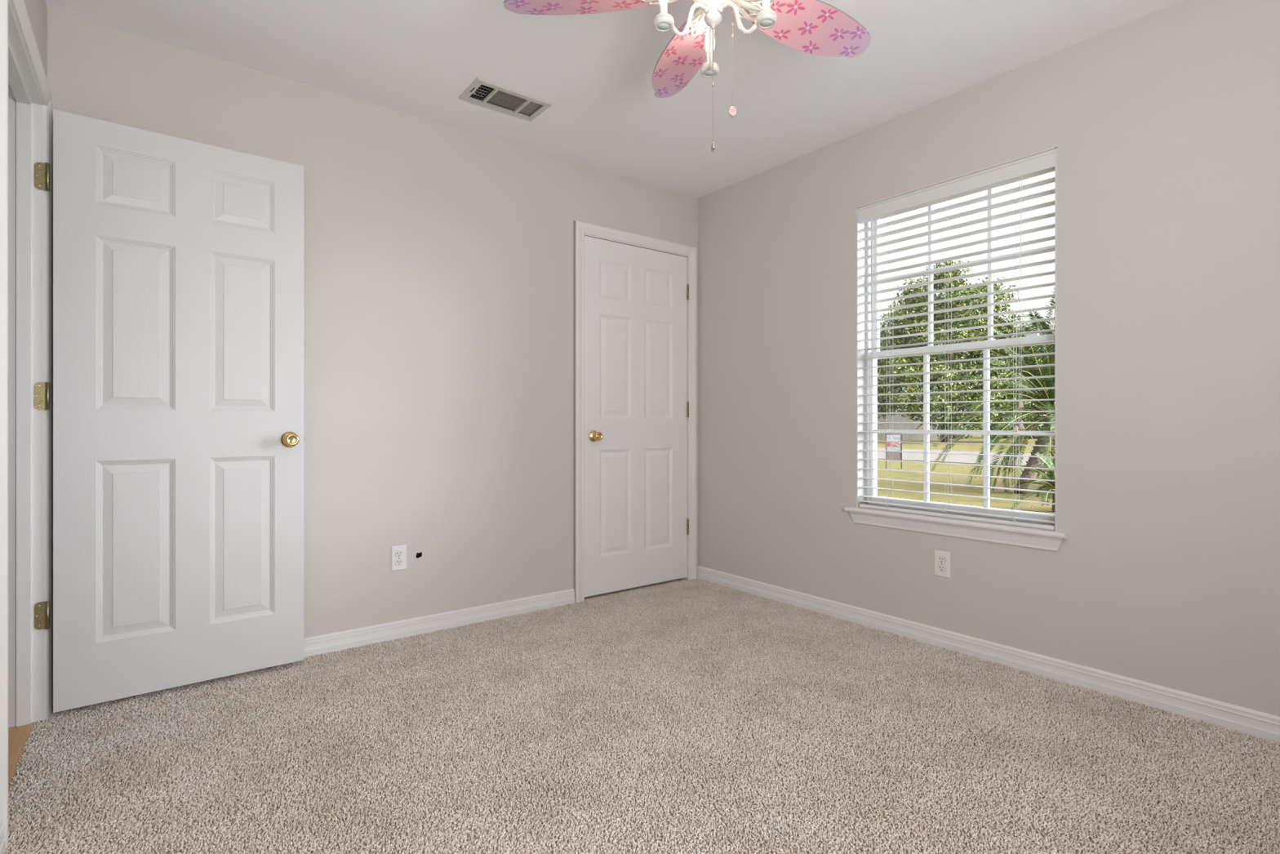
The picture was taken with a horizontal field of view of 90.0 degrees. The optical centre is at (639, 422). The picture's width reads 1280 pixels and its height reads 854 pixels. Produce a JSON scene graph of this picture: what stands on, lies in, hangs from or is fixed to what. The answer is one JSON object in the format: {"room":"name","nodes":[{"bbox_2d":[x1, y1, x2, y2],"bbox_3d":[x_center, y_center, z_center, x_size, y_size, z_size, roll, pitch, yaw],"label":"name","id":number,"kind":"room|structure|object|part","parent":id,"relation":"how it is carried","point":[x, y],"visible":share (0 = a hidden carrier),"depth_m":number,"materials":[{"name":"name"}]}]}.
{"room":"empty bedroom","nodes":[
{"label":"empty bedroom","id":0,"kind":"room"},
{"bbox_2d":[23,0,47,79],"bbox_3d":[-0.962,-0.197,0.699,0.115,2.500,3.802,0,0,-38],"label":"wall","id":1,"kind":"structure","parent":0,"point":[37,10],"depth_m":2.10,"materials":[{"name":"grey paint"}]},
{"bbox_2d":[0,818,5,853],"bbox_3d":[-0.669,0.962,0.424,0.014,0.083,2.700,0,0,-38],"label":"baseboard","id":2,"kind":"structure","parent":1,"relation":"attached to","point":[2,840],"depth_m":1.48,"materials":[{"name":"white paint"}]},
{"bbox_2d":[0,0,52,848],"bbox_3d":[-1.817,-0.063,1.810,0.150,2.129,0.891,0,0,-38],"label":"trim","id":3,"kind":"structure","parent":1,"relation":"attached to","point":[25,95],"depth_m":2.11,"materials":[{"name":"white paint"}]},
{"bbox_2d":[47,9,697,684],"bbox_3d":[-0.876,-0.197,3.236,3.344,2.500,0.115,0,0,-38],"label":"wall","id":4,"kind":"structure","parent":0,"point":[438,258],"depth_m":3.02,"materials":[{"name":"grey paint"}]},
{"bbox_2d":[34,109,304,712],"bbox_3d":[-1.704,-0.040,2.393,0.817,2.030,0.158,0,0,-39],"label":"door","id":5,"kind":"structure","parent":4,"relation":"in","point":[178,263],"depth_m":2.36,"materials":[{"name":"white paint"}]},
{"bbox_3d":[-1.405,0.068,2.576,0.066,0.066,0.064,0,0,-39],"label":"knob","id":6,"kind":"part","parent":5,"relation":"part of","materials":[{"name":"gold metal"}]},
{"bbox_2d":[52,588,574,706],"bbox_3d":[-1.218,0.962,2.892,2.152,0.083,0.014,0,0,-38],"label":"baseboard","id":7,"kind":"structure","parent":4,"relation":"attached to","point":[338,641],"depth_m":3.05,"materials":[{"name":"white paint"}]},
{"bbox_2d":[391,544,406,571],"bbox_3d":[-1.119,0.628,2.972,0.070,0.114,0.008,0,0,-38],"label":"wall outlet","id":8,"kind":"object","parent":4,"relation":"attached to","point":[398,553],"visible":1,"depth_m":2.97,"materials":[{"name":"white"}]},
{"bbox_2d":[395,559,403,565],"bbox_3d":[-1.118,0.648,2.970,0.036,0.030,0.003,0,0,-38],"label":"receptacle","id":9,"kind":"object","parent":8,"relation":"attached to","point":[397,562],"depth_m":2.97,"materials":[{"name":"white"}]},
{"bbox_2d":[395,550,403,557],"bbox_3d":[-1.118,0.609,2.970,0.036,0.030,0.003,0,0,-38],"label":"receptacle","id":10,"kind":"object","parent":8,"relation":"attached to","point":[398,553],"depth_m":2.97,"materials":[{"name":"white"}]},
{"bbox_2d":[573,220,575,602],"bbox_3d":[-0.363,-0.059,3.553,0.008,2.124,0.008,0,0,-38],"label":"trim","id":11,"kind":"structure","parent":4,"relation":"attached to","point":[574,220],"depth_m":3.55,"materials":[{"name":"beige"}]},
{"bbox_2d":[575,220,696,602],"bbox_3d":[-0.035,-0.060,3.872,0.904,2.122,0.132,0,0,-38],"label":"trim","id":12,"kind":"structure","parent":4,"relation":"attached to","point":[582,228],"depth_m":3.62,"materials":[{"name":"white paint"}]},
{"bbox_2d":[584,235,688,596],"bbox_3d":[0.002,-0.035,3.825,0.785,2.034,0.096,0,0,-38],"label":"door","id":13,"kind":"structure","parent":4,"relation":"in","point":[637,404],"depth_m":3.81,"materials":[{"name":"white paint"}]},
{"bbox_3d":[-0.245,0.076,3.614,0.066,0.066,0.064,0,0,-38],"label":"knob","id":14,"kind":"part","parent":13,"relation":"part of","materials":[{"name":"gold metal"}]},
{"bbox_2d":[44,0,1182,198],"bbox_3d":[-0.507,-1.472,1.554,4.849,0.050,4.602,0,0,-38],"label":"ceiling","id":15,"kind":"structure","parent":0,"point":[415,58],"depth_m":2.58,"materials":[{"name":"white paint"}]},
{"bbox_2d":[457,76,553,121],"bbox_3d":[-0.599,-1.591,2.870,0.365,0.331,0.215,0,0,-38],"label":"ceiling vent","id":16,"kind":"object","parent":15,"relation":"in","point":[482,89],"visible":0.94,"depth_m":2.87,"materials":[{"name":"metal"}]},
{"bbox_2d":[503,0,871,152],"bbox_3d":[0.241,-1.100,1.779,1.131,0.693,1.135,0,0,-38],"label":"ceiling fan","id":17,"kind":"object","parent":15,"relation":"hanging from","point":[813,27],"visible":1,"depth_m":1.92,"materials":[{"name":"pink"}]},
{"bbox_3d":[-0.144,-1.207,1.827,0.500,0.007,0.172,0,12,7],"label":"blade","id":18,"kind":"part","parent":17,"relation":"part of","materials":[{"name":"pink wood"}]},
{"bbox_3d":[0.063,-1.163,1.710,0.033,0.092,0.033,0,0,-38],"label":"candle bulb","id":19,"kind":"part","parent":17,"relation":"part of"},
{"bbox_3d":[0.063,-1.060,1.710,0.034,0.002,0.034,0,0,-38],"label":"plate","id":20,"kind":"part","parent":17,"relation":"part of","materials":[{"name":"white"}]},
{"bbox_3d":[0.140,-1.207,2.125,0.172,0.007,0.500,-12,2,-10],"label":"blade","id":21,"kind":"part","parent":17,"relation":"part of","materials":[{"name":"pink wood"}]},
{"bbox_3d":[0.136,-1.100,1.744,0.122,0.110,0.021,0,0,-29],"label":"lamp arm","id":22,"kind":"part","parent":17,"relation":"part of","materials":[{"name":"white metal"}]},
{"bbox_3d":[0.211,-1.163,1.938,0.033,0.092,0.033,0,0,-38],"label":"candle bulb","id":23,"kind":"part","parent":17,"relation":"part of","materials":[{"name":"white glass"}]},
{"bbox_3d":[0.211,-1.060,1.938,0.034,0.002,0.034,0,0,-38],"label":"plate","id":24,"kind":"part","parent":17,"relation":"part of","materials":[{"name":"white"}]},
{"bbox_3d":[0.205,-1.100,1.857,0.021,0.110,0.122,0,0,1],"label":"lamp arm","id":25,"kind":"part","parent":17,"relation":"part of","materials":[{"name":"white metal"}]},
{"bbox_3d":[0.203,-0.939,1.781,0.003,0.320,0.003,0,0,-38],"label":"pull chain","id":26,"kind":"part","parent":17,"relation":"part of","materials":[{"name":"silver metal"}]},
{"bbox_3d":[0.258,-1.051,1.785,0.003,0.336,0.003,0,0,-38],"label":"pull chain","id":27,"kind":"part","parent":17,"relation":"part of","materials":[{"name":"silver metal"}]},
{"bbox_3d":[0.266,-1.100,1.738,0.122,0.110,0.021,0,0,35],"label":"lamp arm","id":28,"kind":"part","parent":17,"relation":"part of","materials":[{"name":"white metal"}]},
{"bbox_3d":[0.335,-1.060,1.695,0.034,0.002,0.034,0,0,-38],"label":"plate","id":29,"kind":"part","parent":17,"relation":"part of","materials":[{"name":"white"}]},
{"bbox_3d":[0.511,-1.207,1.948,0.500,0.006,0.172,0,-12,-29],"label":"blade","id":30,"kind":"part","parent":17,"relation":"part of","materials":[{"name":"pink"}]},
{"bbox_2d":[5,578,1279,853],"bbox_3d":[-0.570,1.036,1.505,4.689,0.074,4.602,0,0,-38],"label":"floor","id":31,"kind":"structure","parent":0,"point":[672,580],"depth_m":1.76,"materials":[{"name":"beige"}]},
{"bbox_2d":[4,577,1279,853],"bbox_3d":[0.250,0.997,1.733,3.124,0.017,3.693,0,0,-38],"label":"carpet","id":32,"kind":"object","parent":31,"relation":"on","point":[723,602],"visible":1,"depth_m":1.95,"materials":[{"name":"beige carpet"}]},
{"bbox_2d":[697,0,1279,716],"bbox_3d":[1.595,-0.227,2.666,0.160,2.440,3.802,0,0,-38],"label":"wall","id":33,"kind":"structure","parent":0,"point":[1163,124],"depth_m":2.39,"materials":[{"name":"grey paint"}]},
{"bbox_2d":[934,550,950,577],"bbox_3d":[1.346,0.630,2.853,0.008,0.114,0.070,0,0,-38],"label":"wall outlet","id":34,"kind":"object","parent":33,"relation":"attached to","point":[942,558],"visible":1,"depth_m":2.85,"materials":[{"name":"white"}]},
{"bbox_2d":[937,564,945,572],"bbox_3d":[1.344,0.649,2.852,0.003,0.030,0.036,0,0,-38],"label":"receptacle","id":35,"kind":"object","parent":34,"relation":"attached to","point":[941,568],"depth_m":2.85,"materials":[{"name":"white"}]},
{"bbox_2d":[937,555,946,563],"bbox_3d":[1.344,0.610,2.852,0.003,0.030,0.036,0,0,-38],"label":"receptacle","id":36,"kind":"object","parent":34,"relation":"attached to","point":[941,559],"depth_m":2.85,"materials":[{"name":"white"}]},
{"bbox_2d":[844,146,1068,551],"bbox_3d":[1.399,-0.289,2.886,0.193,1.581,0.974,0,0,-38],"label":"window","id":37,"kind":"structure","parent":33,"relation":"in","point":[1018,535],"depth_m":2.99,"materials":[{"name":"white"}]},
{"bbox_2d":[857,149,1054,529],"bbox_3d":[1.374,-0.325,2.863,0.071,1.494,0.880,0,0,-38],"label":"window blind","id":38,"kind":"object","parent":37,"relation":"attached to","point":[1042,162],"visible":0.96,"depth_m":2.80,"materials":[{"name":"white"}]},
{"bbox_3d":[1.211,-0.294,3.086,0.057,1.425,0.039,0,0,-38],"label":"ladder cord","id":39,"kind":"part","parent":38,"relation":"part of","materials":[{"name":"white plastic"}]},
{"bbox_3d":[1.384,-0.294,2.860,0.057,1.425,0.039,0,0,-38],"label":"ladder cord","id":40,"kind":"part","parent":38,"relation":"part of","materials":[{"name":"white plastic"}]},
{"bbox_3d":[1.380,-0.300,2.868,0.002,1.414,0.002,0,0,22],"label":"lift cord","id":41,"kind":"part","parent":38,"relation":"part of","materials":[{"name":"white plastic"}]},
{"bbox_3d":[1.379,0.414,2.868,0.052,0.016,0.868,0,0,-38],"label":"rail","id":42,"kind":"part","parent":38,"relation":"part of","materials":[{"name":"white"}]},
{"bbox_3d":[1.557,-0.294,2.635,0.057,1.425,0.039,0,0,-38],"label":"ladder cord","id":43,"kind":"part","parent":38,"relation":"part of","materials":[{"name":"white plastic"}]},
{"bbox_3d":[1.544,-0.493,2.605,0.010,1.023,0.025,0,0,-38],"label":"pull cord","id":44,"kind":"part","parent":38,"relation":"part of","materials":[{"name":"white plastic"}]},
{"bbox_3d":[1.369,0.434,2.863,0.117,0.022,0.974,0,0,-38],"label":"sill","id":45,"kind":"part","parent":37,"relation":"part of","materials":[{"name":"white paint"}]},
{"bbox_3d":[1.446,-0.319,2.920,0.078,1.505,0.878,0,0,-38],"label":"frame","id":46,"kind":"part","parent":37,"relation":"part of","materials":[{"name":"white plastic"}]},
{"bbox_3d":[1.433,0.023,2.910,0.030,0.764,0.852,0,0,-38],"label":"sash","id":47,"kind":"part","parent":37,"relation":"part of","materials":[{"name":"white plastic"}]},
{"bbox_3d":[1.464,-0.692,2.933,0.028,0.735,0.852,0,0,-38],"label":"sash","id":48,"kind":"part","parent":37,"relation":"part of","materials":[{"name":"white plastic"}]},
{"bbox_2d":[696,565,1279,744],"bbox_3d":[1.479,0.962,2.674,0.014,0.083,3.648,0,0,-38],"label":"baseboard","id":49,"kind":"structure","parent":33,"relation":"attached to","point":[1233,717],"depth_m":2.54,"materials":[{"name":"white paint"}]},
{"label":"outside","id":50,"kind":"structure","parent":0,"visible":0},
{"bbox_2d":[876,428,1054,514],"bbox_3d":[38.382,1.213,67.357,137.030,0.001,180.000,0,0,-38],"label":"lawn","id":51,"kind":"structure","parent":50,"point":[896,465],"depth_m":13.27,"materials":[{"name":"green plant"}]},
{"bbox_2d":[885,433,902,468],"bbox_3d":[6.702,0.763,16.900,0.410,1.000,0.024,0,0,9],"label":"sign","id":52,"kind":"object","parent":51,"relation":"on","point":[891,455],"visible":0.91,"depth_m":16.89,"materials":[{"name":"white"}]},
{"bbox_3d":[6.710,0.522,16.897,0.375,0.428,0.011,0,0,9],"label":"sign panel","id":53,"kind":"part","parent":52,"relation":"part of","materials":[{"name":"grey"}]},
{"bbox_3d":[6.702,0.869,16.899,0.360,0.215,0.009,0,0,9],"label":"rider panel","id":54,"kind":"part","parent":52,"relation":"part of","materials":[{"name":"grey"}]},
{"bbox_2d":[876,411,937,439],"bbox_3d":[17.420,0.178,47.010,8.840,2.070,0.020,0,0,0],"label":"house","id":55,"kind":"structure","parent":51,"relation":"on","point":[896,418],"depth_m":47.00,"materials":[{"name":"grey wood"}]},
{"bbox_2d":[937,409,970,439],"bbox_3d":[23.784,0.194,48.950,3.446,3.433,2.593,0,0,-38],"label":"bush","id":56,"kind":"object","parent":51,"relation":"on","point":[952,436],"visible":0.08,"depth_m":48.50,"materials":[{"name":"green plant"}]},
{"bbox_2d":[876,258,1045,442],"bbox_3d":[20.565,-4.516,39.849,15.123,11.484,8.572,0,0,-2],"label":"broadleaf tree","id":57,"kind":"object","parent":51,"relation":"on","point":[933,407],"visible":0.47,"depth_m":38.57,"materials":[{"name":"green plant"}]},
{"bbox_2d":[915,287,1054,498],"bbox_3d":[7.260,-0.260,11.283,4.118,4.177,4.278,0,0,-7],"label":"sago palm","id":58,"kind":"object","parent":51,"relation":"on","point":[1046,359],"visible":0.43,"depth_m":11.14,"materials":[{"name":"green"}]},
{"bbox_2d":[975,416,1013,438],"bbox_3d":[27.797,0.145,50.232,3.181,3.266,2.919,0,0,-8],"label":"bush","id":59,"kind":"object","parent":51,"relation":"on","point":[991,428],"visible":0.08,"depth_m":49.65,"materials":[{"name":"green plant"}]},
{"bbox_2d":[990,320,1053,427],"bbox_3d":[43.966,-4.987,74.000,8.096,12.400,9.012,0,0,-38],"label":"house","id":60,"kind":"structure","parent":51,"relation":"on","point":[1044,321],"depth_m":72.52,"materials":[{"name":"grey"}]},
{"bbox_2d":[1017,404,1045,438],"bbox_3d":[30.133,0.044,48.898,3.921,3.325,2.778,0,0,-38],"label":"bush","id":61,"kind":"object","parent":51,"relation":"on","point":[1038,428],"visible":0.12,"depth_m":48.22,"materials":[{"name":"green plant"}]},
{"bbox_2d":[1011,451,1054,511],"bbox_3d":[5.647,0.822,8.688,1.061,0.905,1.141,0,0,-38],"label":"cycad","id":62,"kind":"object","parent":51,"relation":"on","point":[1051,473],"visible":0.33,"depth_m":8.73,"materials":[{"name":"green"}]},
{"bbox_2d":[1011,301,1054,371],"bbox_3d":[9.502,-0.866,13.539,2.714,4.177,2.756,0,0,-38],"label":"palm","id":63,"kind":"object","parent":51,"relation":"on","point":[1031,326],"visible":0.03,"depth_m":13.65,"materials":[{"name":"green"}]},
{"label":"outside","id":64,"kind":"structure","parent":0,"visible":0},
{"bbox_2d":[876,447,1054,466],"bbox_3d":[11.680,1.203,25.286,11.342,0.020,58.422,0,0,-38],"label":"road","id":65,"kind":"structure","parent":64,"point":[953,458],"depth_m":22.43,"materials":[{"name":"grey asphalt"}]}
]}

